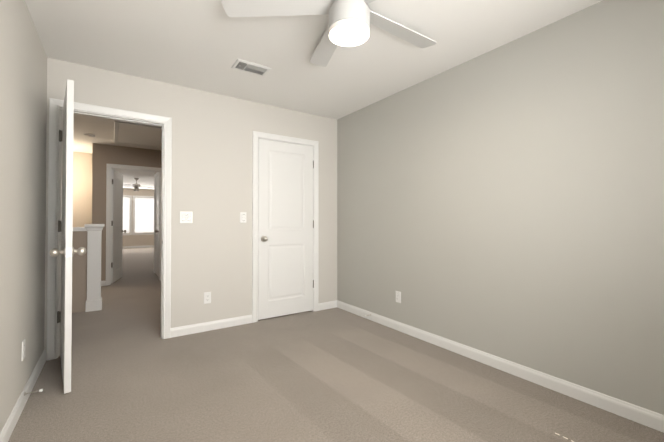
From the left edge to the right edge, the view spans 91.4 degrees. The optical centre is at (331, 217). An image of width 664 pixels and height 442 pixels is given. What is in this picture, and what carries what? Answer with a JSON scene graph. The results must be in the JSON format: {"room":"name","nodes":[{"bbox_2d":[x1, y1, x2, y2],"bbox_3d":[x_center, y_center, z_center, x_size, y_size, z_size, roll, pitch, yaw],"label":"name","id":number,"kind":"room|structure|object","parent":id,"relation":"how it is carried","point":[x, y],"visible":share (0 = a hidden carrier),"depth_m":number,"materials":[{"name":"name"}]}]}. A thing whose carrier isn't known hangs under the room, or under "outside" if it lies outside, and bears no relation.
{"room":"empty bedroom","nodes":[
{"label":"empty bedroom","id":0,"kind":"room"},
{"bbox_2d":[0,0,46,432],"bbox_3d":[-1.185,-0.093,0.852,0.120,2.452,4.200,0,-1,-34],"label":"wall","id":1,"kind":"structure","parent":0,"point":[23,94],"depth_m":1.90,"materials":[{"name":"grey paint"}]},
{"bbox_2d":[0,349,45,441],"bbox_3d":[-1.164,1.090,0.925,0.013,0.088,4.080,0,-1,-34],"label":"baseboard","id":2,"kind":"structure","parent":1,"relation":"attached to","point":[9,426],"depth_m":1.90,"materials":[{"name":"white paint"}]},
{"bbox_2d":[24,389,42,395],"bbox_3d":[-1.827,1.071,1.986,0.082,0.022,0.022,0,-1,-34],"label":"door stop","id":3,"kind":"object","parent":2,"relation":"attached to","point":[40,390],"visible":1,"depth_m":1.99,"materials":[{"name":"grey metal"}]},
{"bbox_2d":[22,339,25,360],"bbox_3d":[-1.881,0.809,1.979,0.008,0.114,0.070,0,-1,-34],"label":"outlet","id":4,"kind":"object","parent":1,"relation":"attached to","point":[23,348],"visible":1,"depth_m":1.96,"materials":[{"name":"white plastic"}]},
{"bbox_2d":[61,152,91,226],"bbox_3d":[-5.153,-0.031,6.171,1.270,2.452,0.120,0,-1,-34],"label":"wall","id":5,"kind":"structure","parent":0,"point":[82,189],"depth_m":6.30,"materials":[{"name":"beige paint"}]},
{"bbox_2d":[72,231,86,312],"bbox_3d":[-3.560,0.659,3.739,1.182,1.015,0.080,0,-1,-34],"label":"wall","id":6,"kind":"structure","parent":0,"point":[79,277],"depth_m":3.99,"materials":[{"name":"beige paint"}]},
{"bbox_2d":[73,227,86,230],"bbox_3d":[-3.560,0.147,3.745,1.182,0.050,0.110,0,-1,-34],"label":"trim","id":7,"kind":"structure","parent":6,"relation":"on","point":[79,228],"depth_m":3.99,"materials":[{"name":"white paint"}]},
{"bbox_2d":[92,143,161,280],"bbox_3d":[-2.939,-0.029,6.381,2.870,2.452,0.120,0,-1,-34],"label":"wall","id":8,"kind":"structure","parent":0,"point":[103,155],"depth_m":5.63,"materials":[{"name":"beige paint"}]},
{"bbox_2d":[111,169,126,282],"bbox_3d":[-4.063,0.166,6.132,0.190,2.032,0.779,0,-1,-22],"label":"room door","id":9,"kind":"structure","parent":8,"relation":"in","point":[117,231],"depth_m":6.03,"materials":[{"name":"white paint"}]},
{"bbox_2d":[106,163,161,285],"bbox_3d":[-3.586,0.132,5.940,0.906,2.121,0.155,0,-1,-34],"label":"door frame","id":10,"kind":"structure","parent":8,"relation":"attached to","point":[108,192],"depth_m":5.67,"materials":[{"name":"white paint"}]},
{"bbox_2d":[123,188,153,245],"bbox_3d":[-8.226,0.053,13.391,3.740,2.452,0.120,0,-1,-34],"label":"wall","id":11,"kind":"structure","parent":0,"point":[136,240],"depth_m":13.44,"materials":[{"name":"beige paint"}]},
{"bbox_2d":[123,195,153,234],"bbox_3d":[-8.207,-0.070,13.318,1.920,1.635,0.065,0,-1,-34],"label":"window","id":12,"kind":"structure","parent":11,"relation":"in","point":[133,219],"depth_m":13.32,"materials":[{"name":"white paint"}]},
{"bbox_2d":[123,198,128,232],"bbox_3d":[-8.625,-0.095,13.085,0.815,1.470,0.020,0,-1,-34],"label":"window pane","id":13,"kind":"object","parent":12,"relation":"attached to","point":[126,214],"visible":0.14,"depth_m":13.23,"materials":[{"name":"white"}]},
{"bbox_2d":[135,198,153,232],"bbox_3d":[-7.835,-0.089,13.622,0.815,1.470,0.020,0,-1,-34],"label":"window blinds","id":14,"kind":"object","parent":12,"relation":"attached to","point":[144,214],"visible":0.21,"depth_m":13.59,"materials":[{"name":"white"}]},
{"bbox_2d":[123,245,153,248],"bbox_3d":[-8.176,1.234,13.330,3.470,0.088,0.013,0,-1,-34],"label":"baseboard","id":15,"kind":"structure","parent":11,"relation":"attached to","point":[147,246],"depth_m":13.44,"materials":[{"name":"white paint"}]},
{"bbox_2d":[44,57,336,359],"bbox_3d":[-1.157,-0.062,3.482,3.123,2.452,0.120,0,-1,-34],"label":"wall","id":16,"kind":"structure","parent":0,"point":[211,190],"depth_m":3.35,"materials":[{"name":"grey paint"}]},
{"bbox_2d":[49,79,85,393],"bbox_3d":[-1.972,0.123,2.405,0.190,2.032,0.814,1,-1,-41],"label":"bedroom door","id":17,"kind":"structure","parent":16,"relation":"in","point":[67,251],"depth_m":2.11,"materials":[{"name":"white paint"}]},
{"bbox_2d":[47,98,171,360],"bbox_3d":[-1.964,0.097,2.932,0.900,2.121,0.155,0,-1,-34],"label":"door frame","id":18,"kind":"structure","parent":16,"relation":"attached to","point":[55,105],"depth_m":2.72,"materials":[{"name":"white paint"}]},
{"bbox_2d":[180,211,192,222],"bbox_3d":[-1.442,0.003,3.208,0.116,0.114,0.010,0,-1,-34],"label":"rocker light switch","id":19,"kind":"object","parent":16,"relation":"attached to","point":[185,217],"visible":1,"depth_m":3.20,"materials":[{"name":"white plastic"}]},
{"bbox_2d":[204,292,210,303],"bbox_3d":[-1.273,0.827,3.315,0.070,0.114,0.008,0,-1,-34],"label":"outlet","id":20,"kind":"object","parent":16,"relation":"attached to","point":[207,297],"visible":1,"depth_m":3.31,"materials":[{"name":"white plastic"}]},
{"bbox_2d":[171,315,251,337],"bbox_3d":[-1.217,1.118,3.346,0.814,0.088,0.013,0,-1,-34],"label":"baseboard","id":21,"kind":"structure","parent":16,"relation":"attached to","point":[224,323],"depth_m":3.32,"materials":[{"name":"white paint"}]},
{"bbox_2d":[240,212,245,222],"bbox_3d":[-0.966,0.004,3.532,0.070,0.114,0.010,0,-1,-34],"label":"rocker light switch","id":22,"kind":"object","parent":16,"relation":"attached to","point":[242,217],"visible":1,"depth_m":3.53,"materials":[{"name":"white plastic"}]},
{"bbox_2d":[252,131,318,322],"bbox_3d":[-0.564,0.133,3.882,0.753,2.070,0.120,0,-1,-34],"label":"door frame","id":23,"kind":"structure","parent":16,"relation":"attached to","point":[313,208],"depth_m":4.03,"materials":[{"name":"white paint"}]},
{"bbox_2d":[258,139,313,319],"bbox_3d":[-0.541,0.136,3.846,0.728,2.032,0.190,0,-1,-34],"label":"closet door","id":24,"kind":"structure","parent":16,"relation":"in","point":[285,231],"depth_m":3.82,"materials":[{"name":"white paint"}]},
{"bbox_2d":[25,0,602,189],"bbox_3d":[-3.793,-1.303,6.523,4.140,0.100,16.490,0,-1,-34],"label":"ceiling","id":25,"kind":"structure","parent":0,"point":[203,45],"depth_m":2.47,"materials":[{"name":"white paint"}]},
{"bbox_2d":[84,134,94,137],"bbox_3d":[-3.740,-1.251,5.005,0.132,0.039,0.132,0,-1,-34],"label":"smoke detector","id":26,"kind":"object","parent":25,"relation":"attached to","point":[90,135],"visible":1,"depth_m":4.98,"materials":[{"name":"white plastic"}]},
{"bbox_2d":[114,121,161,148],"bbox_3d":[-3.002,-1.262,5.101,0.710,0.016,1.440,0,-1,-34],"label":"attic hatch","id":27,"kind":"object","parent":25,"relation":"attached to","point":[139,135],"depth_m":5.03,"materials":[{"name":"white paint"}]},
{"bbox_2d":[123,178,153,190],"bbox_3d":[-6.135,-1.008,10.154,1.285,0.405,1.245,0,-1,-34],"label":"ceiling fan","id":28,"kind":"object","parent":25,"relation":"hanging from","point":[135,186],"visible":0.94,"depth_m":10.06,"materials":[{"name":"silver metal"}]},
{"bbox_2d":[231,59,271,75],"bbox_3d":[-0.701,-1.289,2.817,0.300,0.014,0.185,0,-1,-34],"label":"ceiling vent","id":29,"kind":"object","parent":25,"relation":"in","point":[248,67],"visible":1,"depth_m":2.80,"materials":[{"name":"white metal"}]},
{"bbox_2d":[221,0,435,66],"bbox_3d":[0.143,-1.186,1.952,1.384,0.240,1.445,0,-1,-34],"label":"ceiling fan","id":30,"kind":"object","parent":25,"relation":"hanging from","point":[350,21],"visible":1,"depth_m":1.93,"materials":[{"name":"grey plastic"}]},
{"bbox_2d":[8,247,663,441],"bbox_3d":[-3.793,1.229,6.494,4.140,0.060,16.490,0,-1,-34],"label":"floor","id":31,"kind":"structure","parent":0,"point":[336,374],"depth_m":2.16,"materials":[{"name":"carpet"}]},
{"bbox_2d":[84,224,104,311],"bbox_3d":[-3.010,0.630,4.107,0.200,1.082,0.200,0,-1,-34],"label":"stair newel post","id":32,"kind":"object","parent":31,"relation":"on","point":[94,297],"visible":0.94,"depth_m":4.05,"materials":[{"name":"white paint"}]},
{"bbox_2d":[337,0,663,414],"bbox_3d":[1.299,-0.073,2.539,0.120,2.452,4.200,0,-1,-34],"label":"wall","id":33,"kind":"structure","parent":0,"point":[506,201],"depth_m":2.27,"materials":[{"name":"grey paint"}]},
{"bbox_2d":[396,291,400,302],"bbox_3d":[0.679,0.821,3.328,0.008,0.114,0.070,0,-1,-34],"label":"outlet","id":34,"kind":"object","parent":33,"relation":"attached to","point":[398,296],"visible":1,"depth_m":3.32,"materials":[{"name":"white plastic"}]},
{"bbox_2d":[336,300,663,432],"bbox_3d":[1.210,1.109,2.538,0.013,0.088,4.080,0,-1,-34],"label":"baseboard","id":35,"kind":"structure","parent":33,"relation":"attached to","point":[640,415],"depth_m":2.25,"materials":[{"name":"white paint"}]},
{"bbox_3d":[-2.909,-0.020,7.169,1.695,2.452,1.150,0,-1,-34],"label":"wall","id":36,"kind":"structure","parent":0,"visible":0},
{"bbox_2d":[154,172,159,272],"bbox_3d":[-3.594,0.140,6.652,0.018,2.121,0.906,0,-1,-34],"label":"trim","id":37,"kind":"structure","parent":36,"relation":"attached to","point":[157,174],"depth_m":6.97,"materials":[{"name":"white paint"}]},
{"bbox_3d":[-3.537,0.166,6.691,0.120,2.070,0.804,0,-1,-34],"label":"closet","id":38,"kind":"object","parent":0,"visible":0},
{"bbox_2d":[155,175,158,276],"bbox_3d":[-3.573,0.173,6.667,0.190,2.032,0.777,0,-1,-34],"label":"closet door","id":39,"kind":"structure","parent":38,"relation":"attached to","point":[157,227],"depth_m":6.69,"materials":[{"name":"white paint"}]}
]}

